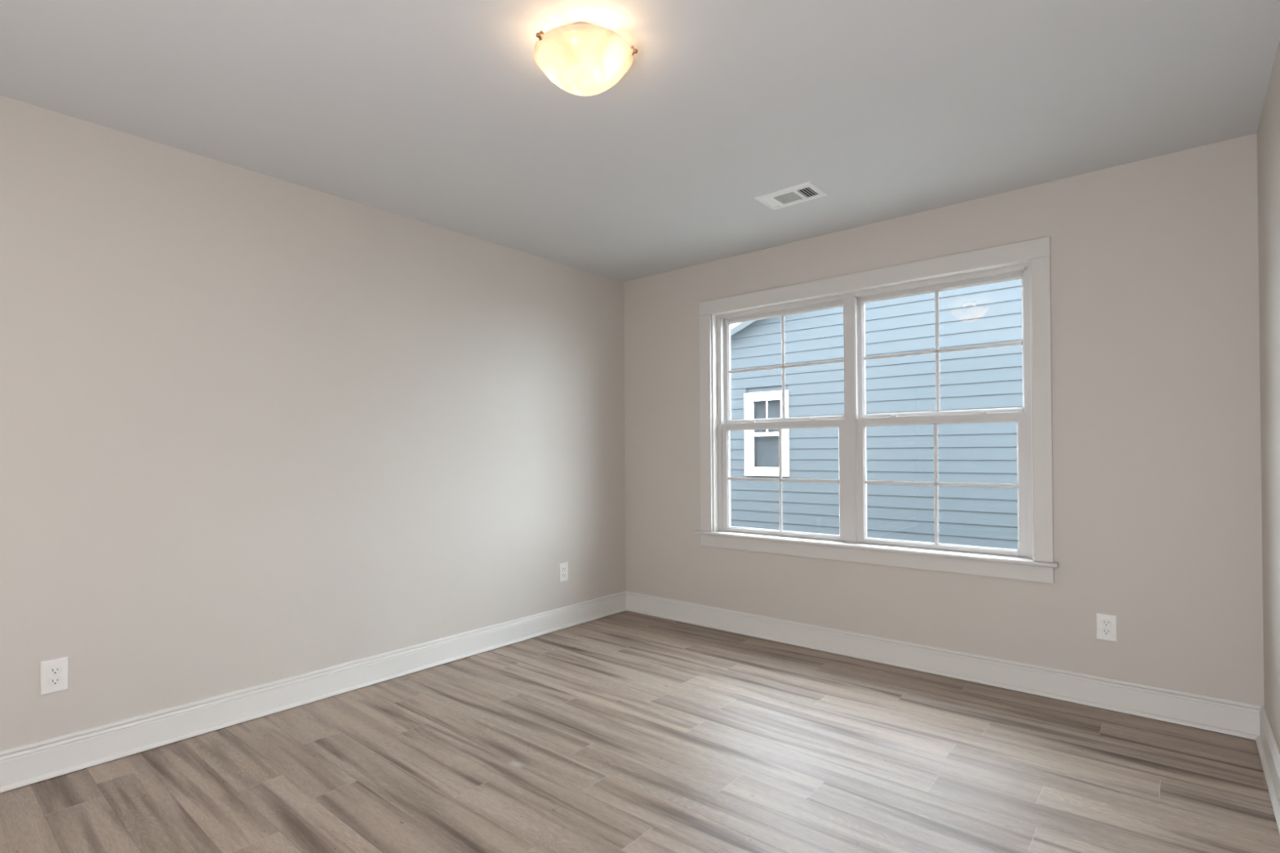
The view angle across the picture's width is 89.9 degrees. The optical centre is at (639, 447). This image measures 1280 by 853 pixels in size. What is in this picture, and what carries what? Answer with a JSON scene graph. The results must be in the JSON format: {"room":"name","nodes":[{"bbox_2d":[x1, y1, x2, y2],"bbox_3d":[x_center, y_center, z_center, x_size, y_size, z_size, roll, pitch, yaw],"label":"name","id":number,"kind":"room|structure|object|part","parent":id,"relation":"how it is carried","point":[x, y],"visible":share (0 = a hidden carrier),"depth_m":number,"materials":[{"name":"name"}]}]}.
{"room":"empty bedroom","nodes":[
{"label":"empty bedroom","id":0,"kind":"room"},
{"bbox_2d":[0,95,625,751],"bbox_3d":[-2.303,0.004,2.273,0.120,2.490,6.990,-1,-1,40],"label":"wall","id":1,"kind":"structure","parent":0,"point":[256,428],"depth_m":2.87,"materials":[{"name":"beige paint"}]},
{"bbox_2d":[40,656,68,695],"bbox_3d":[-2.144,0.835,2.349,0.010,0.121,0.077,-1,-1,40],"label":"wall outlet","id":2,"kind":"object","parent":1,"relation":"attached to","point":[54,673],"visible":1,"depth_m":2.35,"materials":[{"name":"plastic"}]},
{"bbox_2d":[48,676,61,685],"bbox_3d":[-2.142,0.855,2.347,0.005,0.028,0.035,-1,-1,40],"label":"receptacle","id":3,"kind":"object","parent":2,"relation":"attached to","point":[53,681],"depth_m":2.35,"materials":[{"name":"plastic"}]},
{"bbox_2d":[48,666,61,675],"bbox_3d":[-2.142,0.816,2.348,0.005,0.028,0.035,-1,-1,40],"label":"receptacle","id":4,"kind":"object","parent":2,"relation":"attached to","point":[53,670],"depth_m":2.35,"materials":[{"name":"plastic"}]},
{"bbox_2d":[0,591,626,792],"bbox_3d":[-2.255,1.128,2.198,0.029,0.136,6.700,-1,-1,40],"label":"baseboard","id":5,"kind":"structure","parent":1,"relation":"attached to","point":[30,763],"depth_m":2.85,"materials":[{"name":"white paint"}]},
{"bbox_2d":[559,562,568,582],"bbox_3d":[-0.508,0.831,4.288,0.010,0.121,0.077,-1,-1,40],"label":"wall outlet","id":6,"kind":"object","parent":1,"relation":"attached to","point":[563,567],"visible":1,"depth_m":4.29,"materials":[{"name":"plastic"}]},
{"bbox_2d":[0,0,1279,282],"bbox_3d":[-0.962,-1.306,1.143,3.652,0.100,6.990,-1,-1,40],"label":"ceiling","id":7,"kind":"structure","parent":0,"point":[442,113],"depth_m":2.30,"materials":[{"name":"paint"}]},
{"bbox_2d":[533,22,637,96],"bbox_3d":[-0.176,-1.172,1.942,0.300,0.168,0.315,-1,-1,40],"label":"ceiling light","id":8,"kind":"object","parent":7,"relation":"attached to","point":[580,59],"visible":1,"depth_m":1.87,"materials":[{"name":"white glass"}]},
{"bbox_2d":[754,181,827,209],"bbox_3d":[0.751,-1.249,3.189,0.300,0.008,0.201,-1,-1,40],"label":"ceiling vent","id":9,"kind":"object","parent":7,"relation":"in","point":[806,191],"visible":1,"depth_m":3.18,"materials":[{"name":"metal"}]},
{"bbox_2d":[0,610,1279,852],"bbox_3d":[-0.962,1.183,1.107,3.412,0.001,6.700,-1,-1,40],"label":"floor","id":10,"kind":"structure","parent":0,"point":[626,731],"depth_m":2.37,"materials":[{"name":"grey wood"}]},
{"bbox_2d":[623,133,1264,705],"bbox_3d":[1.245,-0.008,3.741,3.412,2.490,0.170,-1,-1,40],"label":"wall","id":11,"kind":"structure","parent":0,"point":[1156,379],"depth_m":2.93,"materials":[{"name":"beige paint"}]},
{"bbox_2d":[694,236,1058,583],"bbox_3d":[1.235,-0.171,3.751,2.058,1.637,0.268,-1,-1,40],"label":"window","id":12,"kind":"structure","parent":11,"relation":"in","point":[1009,262],"depth_m":3.59,"materials":[{"name":"paint"}]},
{"bbox_3d":[0.442,-0.166,4.296,0.087,1.447,0.018,-1,-1,40],"label":"casing","id":13,"kind":"part","parent":12,"relation":"part of","materials":[{"name":"paint"}]},
{"bbox_3d":[0.907,-0.163,4.060,0.908,1.472,0.118,-1,-1,40],"label":"frame","id":14,"kind":"part","parent":12,"relation":"part of","materials":[{"name":"white plastic"}]},
{"bbox_3d":[0.885,0.191,4.030,0.848,0.715,0.032,-1,-1,40],"label":"sash","id":15,"kind":"part","parent":12,"relation":"part of","materials":[{"name":"white plastic"}]},
{"bbox_3d":[0.912,-0.514,4.071,0.864,0.721,0.032,-1,-1,40],"label":"sash","id":16,"kind":"part","parent":12,"relation":"part of","materials":[{"name":"white plastic"}]},
{"bbox_3d":[1.172,-0.944,3.681,2.010,0.092,0.018,-1,-1,40],"label":"casing","id":17,"kind":"part","parent":12,"relation":"part of","materials":[{"name":"paint"}]},
{"bbox_3d":[1.615,-0.522,3.478,0.864,0.721,0.032,-1,-1,40],"label":"sash","id":18,"kind":"part","parent":12,"relation":"part of","materials":[{"name":"white plastic"}]},
{"bbox_3d":[1.588,0.183,3.437,0.848,0.715,0.032,-1,-1,40],"label":"sash","id":19,"kind":"part","parent":12,"relation":"part of","materials":[{"name":"white plastic"}]},
{"bbox_3d":[1.610,-0.171,3.467,0.908,1.472,0.118,-1,-1,40],"label":"frame","id":20,"kind":"part","parent":12,"relation":"part of","materials":[{"name":"white plastic"}]},
{"bbox_3d":[1.916,-0.183,3.053,0.076,1.447,0.018,-1,-1,40],"label":"casing","id":21,"kind":"part","parent":12,"relation":"part of","materials":[{"name":"paint"}]},
{"bbox_2d":[625,591,1263,740],"bbox_3d":[1.188,1.116,3.657,3.412,0.136,0.029,-1,-1,40],"label":"baseboard","id":22,"kind":"structure","parent":11,"relation":"attached to","point":[1221,715],"depth_m":3.19,"materials":[{"name":"white paint"}]},
{"bbox_2d":[1096,612,1117,642],"bbox_3d":[2.107,0.810,2.895,0.077,0.121,0.010,-1,-1,40],"label":"wall outlet","id":23,"kind":"object","parent":11,"relation":"attached to","point":[1106,624],"visible":1,"depth_m":2.89,"materials":[{"name":"plastic"}]},
{"bbox_2d":[1101,619,1111,626],"bbox_3d":[2.105,0.791,2.893,0.035,0.028,0.005,-1,-1,40],"label":"receptacle","id":24,"kind":"object","parent":23,"relation":"attached to","point":[1104,623],"depth_m":2.89,"materials":[{"name":"plastic"}]},
{"bbox_2d":[1102,628,1111,635],"bbox_3d":[2.105,0.830,2.893,0.035,0.028,0.005,-1,-1,40],"label":"receptacle","id":25,"kind":"object","parent":23,"relation":"attached to","point":[1104,631],"depth_m":2.89,"materials":[{"name":"plastic"}]},
{"bbox_2d":[1257,39,1279,752],"bbox_3d":[0.397,-0.028,-0.004,0.120,2.490,6.990,-1,-1,40],"label":"wall","id":26,"kind":"structure","parent":0,"point":[1268,129],"depth_m":2.27,"materials":[{"name":"beige paint"}]},
{"bbox_2d":[1255,705,1279,834],"bbox_3d":[0.330,1.097,0.017,0.029,0.136,6.700,-1,-1,40],"label":"baseboard","id":27,"kind":"structure","parent":26,"relation":"attached to","point":[1268,749],"depth_m":2.26,"materials":[{"name":"white paint"}]},
{"label":"outside","id":28,"kind":"structure","parent":0,"visible":0},
{"bbox_3d":[12.848,1.875,20.116,60.000,0.100,39.829,-1,-1,40],"label":"ground","id":29,"kind":"structure","parent":28,"visible":0},
{"bbox_2d":[729,279,1022,549],"bbox_3d":[7.524,-0.969,12.293,10.560,5.550,9.560,-1,-1,40],"label":"house","id":30,"kind":"structure","parent":29,"relation":"on","point":[988,313],"depth_m":9.54,"materials":[{"name":"blue"}]},
{"bbox_3d":[2.176,-0.240,10.969,0.640,1.240,0.060,-1,-1,40],"label":"sash","id":31,"kind":"part","parent":30,"relation":"part of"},
{"bbox_2d":[755,400,780,467],"bbox_3d":[2.238,-0.240,11.041,0.540,1.240,0.010,-1,-1,40],"label":"window","id":32,"kind":"structure","parent":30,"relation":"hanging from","point":[766,446],"depth_m":11.06,"materials":[{"name":"grey glass"}]}
]}

